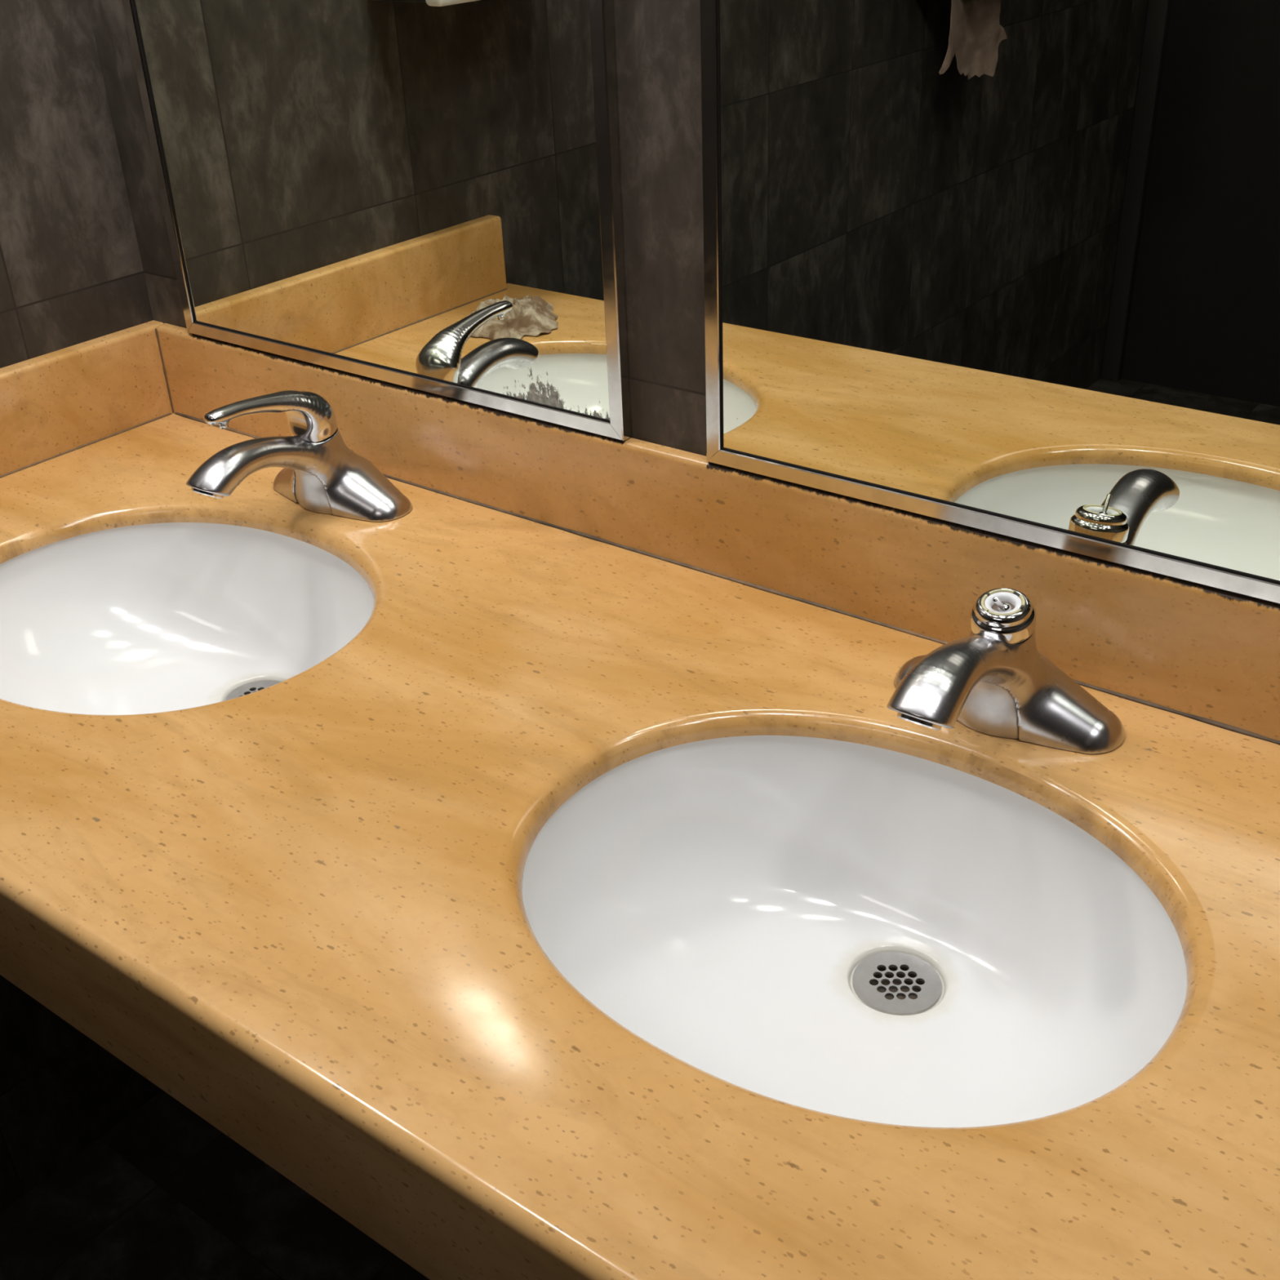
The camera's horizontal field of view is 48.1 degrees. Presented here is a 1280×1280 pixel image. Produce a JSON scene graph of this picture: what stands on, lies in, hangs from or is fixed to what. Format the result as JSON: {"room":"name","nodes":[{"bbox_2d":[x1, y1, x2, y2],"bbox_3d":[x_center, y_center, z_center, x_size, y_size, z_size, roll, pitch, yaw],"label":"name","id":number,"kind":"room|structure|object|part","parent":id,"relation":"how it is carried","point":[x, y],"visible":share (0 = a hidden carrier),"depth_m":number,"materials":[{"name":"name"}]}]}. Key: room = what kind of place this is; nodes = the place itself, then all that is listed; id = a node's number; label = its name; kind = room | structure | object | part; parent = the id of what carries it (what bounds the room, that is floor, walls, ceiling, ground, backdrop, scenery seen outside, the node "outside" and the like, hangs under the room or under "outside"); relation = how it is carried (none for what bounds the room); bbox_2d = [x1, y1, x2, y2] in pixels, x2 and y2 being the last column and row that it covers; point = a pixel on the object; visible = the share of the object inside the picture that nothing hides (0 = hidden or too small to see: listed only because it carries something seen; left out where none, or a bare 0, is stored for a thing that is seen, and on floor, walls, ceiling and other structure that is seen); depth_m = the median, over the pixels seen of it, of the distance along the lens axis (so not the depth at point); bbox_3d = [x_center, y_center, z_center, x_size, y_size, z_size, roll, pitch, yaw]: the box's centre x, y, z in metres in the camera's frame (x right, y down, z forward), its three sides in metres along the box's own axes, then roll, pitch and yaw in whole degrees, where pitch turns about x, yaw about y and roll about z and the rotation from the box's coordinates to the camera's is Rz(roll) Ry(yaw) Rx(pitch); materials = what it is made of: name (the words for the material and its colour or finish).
{"room":"public restroom","nodes":[
{"label":"public restroom","id":0,"kind":"room"},
{"bbox_2d":[0,0,162,1213],"bbox_3d":[-1.412,0.055,0.375,0.001,2.400,2.963,19,36,32],"label":"wall","id":1,"kind":"structure","parent":0,"point":[72,272],"depth_m":1.42,"materials":[{"name":"tile"}]},
{"bbox_2d":[0,1090,429,1279],"bbox_3d":[-0.322,1.453,0.264,2.620,0.001,2.963,19,36,32],"label":"floor","id":2,"kind":"structure","parent":0,"point":[164,1193],"depth_m":1.66,"materials":[{"name":"tile"}]},
{"bbox_2d":[87,0,706,456],"bbox_3d":[0.524,-0.203,0.684,2.620,2.400,0.001,19,36,32],"label":"wall","id":3,"kind":"structure","parent":0,"point":[657,42],"depth_m":1.09,"materials":[{"name":"tile"}]},
{"bbox_2d":[121,0,631,440],"bbox_3d":[-0.246,-0.502,1.170,0.562,0.604,0.011,19,36,32],"label":"wall mirror","id":4,"kind":"object","parent":3,"relation":"attached to","point":[422,195],"visible":1,"depth_m":1.20,"materials":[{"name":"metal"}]},
{"bbox_2d":[0,413,1279,1279],"bbox_3d":[0.287,0.235,0.738,2.418,0.096,0.574,19,36,32],"label":"countertop","id":5,"kind":"structure","parent":3,"relation":"attached to","point":[293,908],"depth_m":0.82,"materials":[{"name":"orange stone"}]},
{"bbox_2d":[0,320,173,478],"bbox_3d":[-0.667,-0.179,1.344,0.022,0.096,0.546,19,36,32],"label":"side splash","id":6,"kind":"object","parent":5,"relation":"on","point":[56,403],"visible":0.99,"depth_m":1.45,"materials":[{"name":"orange stone"}]},
{"bbox_2d":[0,522,373,715],"bbox_3d":[-0.397,0.039,1.214,0.437,0.143,0.368,19,36,32],"label":"sink","id":7,"kind":"object","parent":5,"relation":"in","point":[152,618],"visible":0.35,"depth_m":1.32,"materials":[{"name":"white ceramic"}]},
{"bbox_2d":[186,390,412,522],"bbox_3d":[-0.315,-0.161,1.257,0.162,0.122,0.187,19,36,32],"label":"faucet","id":8,"kind":"object","parent":5,"relation":"on","point":[320,473],"visible":1,"depth_m":1.26,"materials":[{"name":"silver metal"}]},
{"bbox_3d":[-0.318,-0.188,1.239,0.048,0.056,0.129,19,36,32],"label":"handle","id":9,"kind":"part","parent":8,"relation":"part of","materials":[{"name":"silver metal"}]},
{"bbox_3d":[-0.299,-0.138,1.292,0.048,0.048,0.026,19,36,32],"label":"plate","id":10,"kind":"part","parent":8,"relation":"part of","materials":[{"name":"silver metal"}]},
{"bbox_2d":[522,735,1186,1127],"bbox_3d":[0.117,0.213,0.869,0.437,0.143,0.368,19,36,32],"label":"sink","id":11,"kind":"object","parent":5,"relation":"in","point":[846,929],"visible":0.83,"depth_m":0.94,"materials":[{"name":"white ceramic"}]},
{"bbox_2d":[886,587,1124,754],"bbox_3d":[0.213,0.026,0.912,0.162,0.100,0.179,19,36,32],"label":"faucet","id":12,"kind":"object","parent":5,"relation":"on","point":[994,681],"visible":1,"depth_m":0.92,"materials":[{"name":"silver metal"}]},
{"bbox_3d":[0.226,0.040,0.939,0.048,0.048,0.026,19,36,32],"label":"plate","id":13,"kind":"part","parent":12,"relation":"part of","materials":[{"name":"silver metal"}]},
{"bbox_2d":[155,323,1279,744],"bbox_3d":[0.459,0.038,0.876,2.400,0.096,0.015,19,36,32],"label":"backsplash","id":14,"kind":"structure","parent":3,"relation":"attached to","point":[1207,655],"depth_m":1.10,"materials":[{"name":"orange stone"}]},
{"bbox_2d":[699,0,1279,604],"bbox_3d":[0.421,-0.275,0.722,0.944,0.604,0.011,19,36,32],"label":"wall mirror","id":15,"kind":"object","parent":3,"relation":"attached to","point":[1006,268],"visible":1,"depth_m":0.91,"materials":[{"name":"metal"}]}
]}

